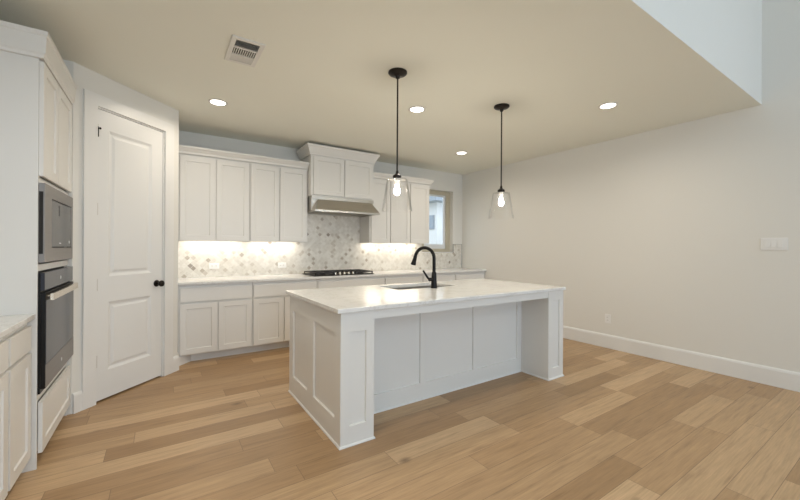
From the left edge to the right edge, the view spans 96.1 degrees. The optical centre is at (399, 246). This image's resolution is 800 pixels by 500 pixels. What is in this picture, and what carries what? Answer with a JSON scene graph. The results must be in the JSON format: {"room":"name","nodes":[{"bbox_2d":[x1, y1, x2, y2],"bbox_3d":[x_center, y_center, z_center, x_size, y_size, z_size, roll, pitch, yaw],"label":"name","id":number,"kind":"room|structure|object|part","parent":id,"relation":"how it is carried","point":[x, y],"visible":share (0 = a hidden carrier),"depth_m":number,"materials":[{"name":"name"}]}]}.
{"room":"kitchen","nodes":[
{"label":"kitchen","id":0,"kind":"room"},
{"bbox_2d":[63,60,178,414],"bbox_3d":[-2.716,-0.070,3.392,0.598,2.740,2.034,0,0,10],"label":"wall","id":1,"kind":"structure","parent":0,"point":[84,78],"depth_m":2.86,"materials":[{"name":"white paint"}]},
{"bbox_2d":[72,352,178,413],"bbox_3d":[-2.438,1.222,3.351,0.096,0.158,1.120,0,0,7],"label":"baseboard","id":2,"kind":"structure","parent":1,"relation":"attached to","point":[77,397],"depth_m":2.84,"materials":[{"name":"white paint"}]},
{"bbox_2d":[81,89,173,409],"bbox_3d":[-2.491,0.021,3.305,0.128,2.560,0.876,0,0,11],"label":"trim","id":3,"kind":"structure","parent":1,"relation":"attached to","point":[92,101],"depth_m":2.95,"materials":[{"name":"white paint"}]},
{"bbox_2d":[96,109,164,401],"bbox_3d":[-2.433,0.069,3.283,0.110,2.432,0.656,0,0,11],"label":"door","id":4,"kind":"structure","parent":1,"relation":"in","point":[130,282],"depth_m":3.26,"materials":[{"name":"white paint"}]},
{"bbox_3d":[-2.460,0.030,3.285,0.006,1.972,0.350,0,0,11],"label":"raised panel","id":5,"kind":"part","parent":4,"relation":"part of","materials":[{"name":"white paint"}]},
{"bbox_3d":[-2.367,0.359,3.539,0.079,0.066,0.066,0,0,11],"label":"knob","id":6,"kind":"part","parent":4,"relation":"part of","materials":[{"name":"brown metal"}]},
{"bbox_2d":[178,130,462,277],"bbox_3d":[-1.390,-0.062,5.423,6.170,2.740,0.162,0,0,-34],"label":"wall","id":7,"kind":"structure","parent":0,"point":[333,242],"depth_m":5.41,"materials":[{"name":"stone"}]},
{"bbox_2d":[178,153,249,241],"bbox_3d":[-2.327,-0.606,4.498,0.781,1.064,0.335,0,0,-34],"label":"upper cabinet","id":8,"kind":"object","parent":7,"relation":"attached to","point":[214,193],"visible":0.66,"depth_m":4.34,"materials":[{"name":"white paint"}]},
{"bbox_3d":[-2.395,-0.570,4.265,0.366,0.981,0.020,0,0,-34],"label":"door","id":9,"kind":"part","parent":8,"relation":"part of","materials":[{"name":"white paint"}]},
{"bbox_3d":[-2.077,-0.568,4.475,0.369,0.981,0.020,0,0,-34],"label":"door","id":10,"kind":"part","parent":8,"relation":"part of","materials":[{"name":"white paint"}]},
{"bbox_2d":[179,144,308,169],"bbox_3d":[-1.910,-1.125,4.559,1.542,0.089,0.062,0,0,-34],"label":"crown molding","id":11,"kind":"structure","parent":8,"relation":"attached to","point":[183,149],"depth_m":4.50,"materials":[{"name":"white paint"}]},
{"bbox_2d":[209,263,218,268],"bbox_3d":[-2.403,0.246,4.650,0.118,0.074,0.010,0,0,-34],"label":"wall outlet","id":12,"kind":"object","parent":7,"relation":"attached to","point":[211,265],"visible":1,"depth_m":4.65,"materials":[{"name":"white plastic"}]},
{"bbox_2d":[245,162,307,241],"bbox_3d":[-1.684,-0.602,4.924,0.757,1.064,0.335,0,0,-34],"label":"upper cabinet","id":13,"kind":"object","parent":7,"relation":"attached to","point":[278,201],"visible":0.86,"depth_m":4.76,"materials":[{"name":"white paint"}]},
{"bbox_3d":[-1.757,-0.566,4.687,0.350,0.981,0.020,0,0,-34],"label":"door","id":14,"kind":"part","parent":13,"relation":"part of","materials":[{"name":"white paint"}]},
{"bbox_3d":[-1.449,-0.564,4.891,0.357,0.981,0.020,0,0,-34],"label":"door","id":15,"kind":"part","parent":13,"relation":"part of","materials":[{"name":"white paint"}]},
{"bbox_2d":[278,263,285,267],"bbox_3d":[-1.682,0.261,5.127,0.118,0.074,0.010,0,0,-34],"label":"wall outlet","id":16,"kind":"object","parent":7,"relation":"attached to","point":[280,265],"visible":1,"depth_m":5.12,"materials":[{"name":"white plastic"}]},
{"bbox_2d":[296,143,379,199],"bbox_3d":[-0.911,-1.050,5.333,1.116,0.690,0.504,0,0,-34],"label":"upper cabinet","id":17,"kind":"object","parent":7,"relation":"attached to","point":[332,171],"visible":0.88,"depth_m":5.12,"materials":[{"name":"white paint"}]},
{"bbox_3d":[-0.995,-0.983,5.046,0.448,0.526,0.020,0,0,-34],"label":"door","id":18,"kind":"part","parent":17,"relation":"part of","materials":[{"name":"white paint"}]},
{"bbox_3d":[-0.908,-1.328,5.331,1.116,0.133,0.499,0,0,-34],"label":"crown","id":19,"kind":"part","parent":17,"relation":"part of","materials":[{"name":"white paint"}]},
{"bbox_2d":[307,195,379,216],"bbox_3d":[-0.873,-0.589,5.304,0.995,0.224,0.588,0,0,-34],"label":"range hood","id":20,"kind":"object","parent":17,"relation":"attached to","point":[317,205],"visible":0.96,"depth_m":5.10,"materials":[{"name":"silver metal"}]},
{"bbox_3d":[-0.606,-0.981,5.304,0.453,0.526,0.020,0,0,-34],"label":"door","id":21,"kind":"part","parent":17,"relation":"part of","materials":[{"name":"white paint"}]},
{"bbox_2d":[360,178,389,242],"bbox_3d":[-0.398,-0.594,5.776,0.368,1.064,0.335,0,0,-34],"label":"upper cabinet","id":22,"kind":"object","parent":7,"relation":"attached to","point":[375,228],"visible":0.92,"depth_m":5.66,"materials":[{"name":"white paint"}]},
{"bbox_3d":[-0.305,-0.557,5.649,0.336,0.981,0.020,0,0,-34],"label":"door","id":23,"kind":"part","parent":22,"relation":"part of","materials":[{"name":"white paint"}]},
{"bbox_2d":[390,181,428,243],"bbox_3d":[0.090,-0.592,6.099,0.800,1.064,0.335,0,0,-34],"label":"upper cabinet","id":24,"kind":"object","parent":7,"relation":"attached to","point":[406,225],"visible":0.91,"depth_m":5.94,"materials":[{"name":"white paint"}]},
{"bbox_3d":[0.007,-0.555,5.855,0.372,0.981,0.020,0,0,-34],"label":"door","id":25,"kind":"part","parent":24,"relation":"part of","materials":[{"name":"white paint"}]},
{"bbox_2d":[373,171,434,184],"bbox_3d":[-0.022,-1.114,5.995,1.233,0.089,0.372,0,0,-34],"label":"crown molding","id":26,"kind":"structure","parent":24,"relation":"attached to","point":[380,175],"depth_m":5.90,"materials":[{"name":"white paint"}]},
{"bbox_3d":[0.332,-0.553,6.071,0.377,0.981,0.020,0,0,-34],"label":"door","id":27,"kind":"part","parent":24,"relation":"part of","materials":[{"name":"white paint"}]},
{"bbox_2d":[422,190,452,252],"bbox_3d":[0.669,-0.477,6.791,0.746,1.171,0.142,0,0,-34],"label":"window","id":28,"kind":"structure","parent":7,"relation":"in","point":[444,247],"depth_m":6.95,"materials":[{"name":"beige plastic"}]},
{"bbox_3d":[0.646,-0.478,6.825,0.530,1.024,0.030,0,0,-34],"label":"sash","id":29,"kind":"part","parent":28,"relation":"part of","materials":[{"name":"white plastic"}]},
{"bbox_2d":[0,0,761,174],"bbox_3d":[-0.204,-1.500,3.645,6.170,0.150,4.327,0,0,-34],"label":"ceiling","id":30,"kind":"structure","parent":0,"point":[320,76],"depth_m":2.89,"materials":[{"name":"white paint"}]},
{"bbox_2d":[208,99,227,105],"bbox_3d":[-1.804,-1.431,3.567,0.180,0.008,0.180,0,0,-34],"label":"recessed light","id":31,"kind":"object","parent":30,"relation":"in","point":[218,102],"visible":1,"depth_m":3.56,"materials":[{"name":"white glass"}]},
{"bbox_2d":[224,35,265,66],"bbox_3d":[-1.142,-1.426,2.637,0.214,0.010,0.372,0,0,-34],"label":"ceiling vent","id":32,"kind":"object","parent":30,"relation":"in","point":[240,50],"visible":1,"depth_m":2.62,"materials":[{"name":"white metal"}]},
{"bbox_2d":[382,68,411,211],"bbox_3d":[-0.022,-0.858,2.931,0.251,1.130,0.251,0,0,-34],"label":"pendant light","id":33,"kind":"object","parent":30,"relation":"hanging from","point":[397,73],"visible":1,"depth_m":2.92,"materials":[{"name":"black metal"}]},
{"bbox_3d":[-0.025,-0.422,2.931,0.251,0.258,0.251,0,0,-34],"label":"lamp shade","id":34,"kind":"part","parent":33,"relation":"part of","materials":[{"name":"clear glass"}]},
{"bbox_3d":[-0.021,-0.992,2.931,0.013,0.764,0.013,0,0,-34],"label":"rod","id":35,"kind":"part","parent":33,"relation":"part of","materials":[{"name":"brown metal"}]},
{"bbox_3d":[-0.024,-0.465,2.931,0.050,0.090,0.050,0,0,-34],"label":"bulb","id":36,"kind":"part","parent":33,"relation":"part of","materials":[{"name":"white glass"}]},
{"bbox_2d":[408,106,425,112],"bbox_3d":[0.176,-1.419,3.717,0.180,0.008,0.180,0,0,-34],"label":"recessed light","id":37,"kind":"object","parent":30,"relation":"in","point":[414,109],"visible":1,"depth_m":3.71,"materials":[{"name":"white glass"}]},
{"bbox_2d":[456,151,467,154],"bbox_3d":[0.927,-1.414,5.421,0.180,0.008,0.180,0,0,-34],"label":"recessed light","id":38,"kind":"object","parent":30,"relation":"in","point":[459,152],"visible":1,"depth_m":5.39,"materials":[{"name":"white glass"}]},
{"bbox_2d":[488,103,513,218],"bbox_3d":[1.021,-0.852,3.624,0.251,1.130,0.251,0,0,-34],"label":"pendant light","id":39,"kind":"object","parent":30,"relation":"hanging from","point":[500,107],"visible":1,"depth_m":3.61,"materials":[{"name":"black metal"}]},
{"bbox_3d":[1.018,-0.416,3.624,0.251,0.258,0.251,0,0,-34],"label":"lamp shade","id":40,"kind":"part","parent":39,"relation":"part of","materials":[{"name":"clear glass"}]},
{"bbox_3d":[1.022,-0.986,3.624,0.013,0.764,0.013,0,0,-34],"label":"rod","id":41,"kind":"part","parent":39,"relation":"part of","materials":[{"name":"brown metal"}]},
{"bbox_3d":[1.018,-0.459,3.624,0.050,0.090,0.050,0,0,-34],"label":"bulb","id":42,"kind":"part","parent":39,"relation":"part of","materials":[{"name":"white glass"}]},
{"bbox_2d":[598,102,617,109],"bbox_3d":[2.076,-1.407,3.590,0.180,0.008,0.180,0,0,-34],"label":"recessed light","id":43,"kind":"object","parent":30,"relation":"in","point":[608,105],"visible":1,"depth_m":3.58,"materials":[{"name":"white glass"}]},
{"bbox_2d":[5,338,799,499],"bbox_3d":[1.323,1.374,1.313,6.470,0.100,10.020,0,0,-34],"label":"floor","id":44,"kind":"structure","parent":0,"point":[617,425],"depth_m":2.42,"materials":[{"name":"brown wood"}]},
{"bbox_2d":[0,338,7,499],"bbox_3d":[-1.992,0.862,1.325,0.601,0.883,0.683,0,0,-34],"label":"base cabinet","id":45,"kind":"object","parent":44,"relation":"on","point":[3,344],"visible":0.88,"depth_m":1.72,"materials":[{"name":"white paint"}]},
{"bbox_3d":[-1.747,0.527,1.485,0.020,0.140,0.658,0,0,-34],"label":"drawer","id":46,"kind":"part","parent":45,"relation":"part of","materials":[{"name":"white paint"}]},
{"bbox_2d":[0,314,34,338],"bbox_3d":[-2.095,0.404,1.476,0.634,0.030,1.072,0,0,-34],"label":"countertop","id":47,"kind":"structure","parent":45,"relation":"on","point":[8,324],"depth_m":1.88,"materials":[{"name":"white stone"}]},
{"bbox_2d":[3,324,31,490],"bbox_3d":[-2.285,0.861,1.768,0.601,0.883,0.375,0,0,-34],"label":"base cabinet","id":48,"kind":"object","parent":44,"relation":"on","point":[19,340],"visible":0.77,"depth_m":1.92,"materials":[{"name":"white paint"}]},
{"bbox_3d":[-2.041,0.526,1.928,0.020,0.140,0.345,0,0,-34],"label":"drawer","id":49,"kind":"part","parent":48,"relation":"part of","materials":[{"name":"white paint"}]},
{"bbox_2d":[0,20,76,472],"bbox_3d":[-2.578,0.023,2.260,0.687,2.555,0.859,0,0,-34],"label":"tall cabinet","id":50,"kind":"object","parent":44,"relation":"on","point":[38,90],"visible":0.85,"depth_m":2.09,"materials":[{"name":"white paint"}]},
{"bbox_3d":[-2.571,-1.180,2.259,0.687,0.150,0.858,0,0,-34],"label":"crown","id":51,"kind":"part","parent":50,"relation":"part of","materials":[{"name":"white paint"}]},
{"bbox_3d":[-2.208,-0.756,2.266,0.020,0.673,0.360,0,0,-34],"label":"door","id":52,"kind":"part","parent":50,"relation":"part of","materials":[{"name":"white paint"}]},
{"bbox_3d":[-2.344,1.067,2.454,0.020,0.300,0.784,0,0,-34],"label":"drawer","id":53,"kind":"part","parent":50,"relation":"part of","materials":[{"name":"white paint"}]},
{"bbox_2d":[38,183,72,262],"bbox_3d":[-2.518,-0.141,2.326,0.478,0.477,0.806,0,0,-34],"label":"microwave","id":54,"kind":"object","parent":50,"relation":"in","point":[55,208],"visible":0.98,"depth_m":2.32,"materials":[{"name":"silver metal"}]},
{"bbox_3d":[-2.362,-0.149,2.496,0.026,0.296,0.570,0,0,-34],"label":"door","id":55,"kind":"part","parent":54,"relation":"part of","materials":[{"name":"grey glass"}]},
{"bbox_2d":[37,266,77,393],"bbox_3d":[-2.548,0.505,2.309,0.616,0.724,0.803,0,0,-34],"label":"wall oven","id":56,"kind":"object","parent":50,"relation":"in","point":[55,288],"visible":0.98,"depth_m":2.30,"materials":[{"name":"black"}]},
{"bbox_3d":[-2.328,0.553,2.455,0.022,0.567,0.803,0,0,-34],"label":"door","id":57,"kind":"part","parent":56,"relation":"part of","materials":[{"name":"black glass"}]},
{"bbox_3d":[-2.327,0.204,2.454,0.018,0.105,0.803,0,0,-34],"label":"control panel","id":58,"kind":"part","parent":56,"relation":"part of","materials":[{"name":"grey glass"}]},
{"bbox_3d":[-2.298,0.297,2.462,0.032,0.040,0.752,0,0,-34],"label":"handle","id":59,"kind":"part","parent":56,"relation":"part of","materials":[{"name":"silver metal"}]},
{"bbox_3d":[-2.432,-0.757,2.603,0.020,0.673,0.432,0,0,-34],"label":"door","id":60,"kind":"part","parent":50,"relation":"part of","materials":[{"name":"white paint"}]},
{"bbox_2d":[177,282,251,355],"bbox_3d":[-2.265,0.811,4.380,0.768,0.783,0.600,0,0,-34],"label":"base cabinet","id":61,"kind":"object","parent":44,"relation":"on","point":[211,317],"visible":0.79,"depth_m":4.12,"materials":[{"name":"white paint"}]},
{"bbox_3d":[-2.256,0.909,4.039,0.367,0.557,0.020,0,0,-34],"label":"door","id":62,"kind":"part","parent":61,"relation":"part of","materials":[{"name":"white paint"}]},
{"bbox_3d":[-2.100,0.534,4.141,0.736,0.153,0.020,0,0,-34],"label":"drawer","id":63,"kind":"part","parent":61,"relation":"part of","materials":[{"name":"white paint"}]},
{"bbox_2d":[179,341,288,365],"bbox_3d":[-0.473,1.263,5.289,4.765,0.100,0.157,0,0,-34],"label":"trim","id":64,"kind":"structure","parent":61,"relation":"attached to","point":[182,359],"depth_m":4.33,"materials":[{"name":"white paint"}]},
{"bbox_3d":[-1.944,0.911,4.246,0.355,0.557,0.020,0,0,-34],"label":"door","id":65,"kind":"part","parent":61,"relation":"part of","materials":[{"name":"white paint"}]},
{"bbox_2d":[252,279,316,345],"bbox_3d":[-1.607,0.815,4.816,0.808,0.783,0.600,0,0,-34],"label":"base cabinet","id":66,"kind":"object","parent":44,"relation":"on","point":[270,300],"visible":0.54,"depth_m":4.48,"materials":[{"name":"white paint"}]},
{"bbox_3d":[-1.626,0.913,4.456,0.356,0.557,0.020,0,0,-34],"label":"door","id":67,"kind":"part","parent":66,"relation":"part of","materials":[{"name":"white paint"}]},
{"bbox_3d":[-1.445,0.538,4.575,0.784,0.153,0.020,0,0,-34],"label":"drawer","id":68,"kind":"part","parent":66,"relation":"part of","materials":[{"name":"white paint"}]},
{"bbox_3d":[-1.293,0.915,4.677,0.414,0.557,0.020,0,0,-34],"label":"door","id":69,"kind":"part","parent":66,"relation":"part of","materials":[{"name":"white paint"}]},
{"bbox_2d":[317,276,383,287],"bbox_3d":[-0.831,0.820,5.330,1.048,0.783,0.600,0,0,-34],"label":"base cabinet","id":70,"kind":"object","parent":44,"relation":"on","point":[374,280],"visible":0.22,"depth_m":5.06,"materials":[{"name":"white paint"}]},
{"bbox_2d":[178,268,485,284],"bbox_3d":[-0.595,0.413,5.480,4.772,0.030,0.641,0,0,-34],"label":"countertop","id":71,"kind":"structure","parent":70,"relation":"on","point":[280,277],"depth_m":4.77,"materials":[{"name":"white stone"}]},
{"bbox_2d":[302,269,373,275],"bbox_3d":[-0.893,0.371,5.248,0.920,0.049,0.485,0,0,-34],"label":"gas cooktop","id":72,"kind":"object","parent":71,"relation":"in","point":[348,271],"visible":1,"depth_m":5.15,"materials":[{"name":"black metal"}]},
{"bbox_2d":[384,274,421,283],"bbox_3d":[-0.099,0.824,5.815,0.706,0.783,0.600,0,0,-34],"label":"base cabinet","id":73,"kind":"object","parent":44,"relation":"on","point":[396,279],"visible":0.25,"depth_m":5.56,"materials":[{"name":"white paint"}]},
{"bbox_2d":[288,290,563,449],"bbox_3d":[0.340,0.877,3.480,2.494,0.883,1.127,0,0,-34],"label":"kitchen island","id":74,"kind":"object","parent":44,"relation":"on","point":[346,369],"visible":0.73,"depth_m":3.05,"materials":[{"name":"white paint"}]},
{"bbox_3d":[-0.687,0.870,2.805,0.020,0.883,1.118,0,0,-34],"label":"panel","id":75,"kind":"part","parent":74,"relation":"part of","materials":[{"name":"white paint"}]},
{"bbox_2d":[286,278,565,313],"bbox_3d":[0.332,0.419,3.483,2.520,0.030,1.162,0,0,-34],"label":"island countertop","id":76,"kind":"structure","parent":74,"relation":"on","point":[339,300],"depth_m":3.14,"materials":[{"name":"white stone"}]},
{"bbox_2d":[391,285,444,289],"bbox_3d":[0.190,0.546,3.729,0.760,0.224,0.395,0,0,-34],"label":"sink","id":77,"kind":"object","parent":76,"relation":"in","point":[429,286],"visible":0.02,"depth_m":3.94,"materials":[{"name":"white metal"}]},
{"bbox_2d":[411,246,436,287],"bbox_3d":[0.220,0.198,3.559,0.288,0.410,0.131,0,0,29],"label":"faucet","id":78,"kind":"object","parent":76,"relation":"on","point":[433,279],"visible":1,"depth_m":3.52,"materials":[{"name":"black metal"}]},
{"bbox_3d":[0.271,0.281,3.510,0.113,0.111,0.035,0,0,-22],"label":"lever","id":79,"kind":"part","parent":78,"relation":"part of","materials":[{"name":"black metal"}]},
{"bbox_3d":[0.337,1.311,3.480,2.494,0.014,1.127,0,0,-34],"label":"shoe molding","id":80,"kind":"part","parent":74,"relation":"part of","materials":[{"name":"white paint"}]},
{"bbox_3d":[0.463,0.877,3.293,1.977,0.883,0.020,0,0,-34],"label":"panel","id":81,"kind":"part","parent":74,"relation":"part of","materials":[{"name":"white paint"}]},
{"bbox_2d":[422,273,454,281],"bbox_3d":[0.488,0.828,6.204,0.698,0.783,0.600,0,0,-34],"label":"drawer","id":82,"kind":"object","parent":44,"relation":"on","point":[440,276],"visible":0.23,"depth_m":5.99,"materials":[{"name":"white paint"}]},
{"bbox_2d":[455,271,484,279],"bbox_3d":[1.084,0.831,6.598,0.727,0.783,0.600,0,0,-34],"label":"base cabinet","id":83,"kind":"object","parent":44,"relation":"on","point":[461,275],"visible":0.24,"depth_m":6.34,"materials":[{"name":"white paint"}]},
{"bbox_2d":[462,0,799,372],"bbox_3d":[3.947,-1.460,3.100,0.150,5.600,10.120,0,0,-34],"label":"wall","id":84,"kind":"structure","parent":0,"point":[659,232],"depth_m":4.12,"materials":[{"name":"white paint"}]},
{"bbox_2d":[605,314,610,323],"bbox_3d":[2.743,0.948,4.750,0.010,0.118,0.074,0,0,-34],"label":"wall outlet","id":85,"kind":"object","parent":84,"relation":"attached to","point":[607,316],"visible":1,"depth_m":4.75,"materials":[{"name":"white plastic"}]},
{"bbox_2d":[563,326,799,391],"bbox_3d":[4.064,1.253,2.747,0.017,0.176,9.085,0,0,-34],"label":"baseboard","id":86,"kind":"structure","parent":84,"relation":"attached to","point":[781,378],"depth_m":3.97,"materials":[{"name":"white paint"}]},
{"bbox_2d":[761,238,787,249],"bbox_3d":[3.599,-0.028,3.463,0.014,0.118,0.185,0,0,-34],"label":"light switch","id":87,"kind":"object","parent":84,"relation":"attached to","point":[766,243],"visible":1,"depth_m":3.46,"materials":[{"name":"white plastic"}]},
{"bbox_2d":[632,0,761,103],"bbox_3d":[0.966,-2.849,1.891,6.170,2.859,0.120,0,0,-34],"label":"wall","id":88,"kind":"structure","parent":0,"point":[727,34],"depth_m":2.92,"materials":[{"name":"white paint"}]},
{"label":"outside","id":89,"kind":"structure","parent":0,"visible":0},
{"bbox_3d":[-4.543,1.563,15.901,22.000,0.150,20.480,0,0,-34],"label":"ground","id":90,"kind":"structure","parent":89,"visible":0},
{"bbox_2d":[429,196,442,243],"bbox_3d":[1.719,-1.024,15.887,6.400,5.100,7.400,0,0,-34],"label":"neighbor house","id":91,"kind":"structure","parent":90,"relation":"on","point":[435,203],"depth_m":11.66,"materials":[{"name":"white"}]},
{"bbox_3d":[1.016,-0.808,11.776,0.010,0.400,0.220,0,0,-34],"label":"pane","id":92,"kind":"part","parent":91,"relation":"part of","materials":[{"name":"grey"}]}
]}

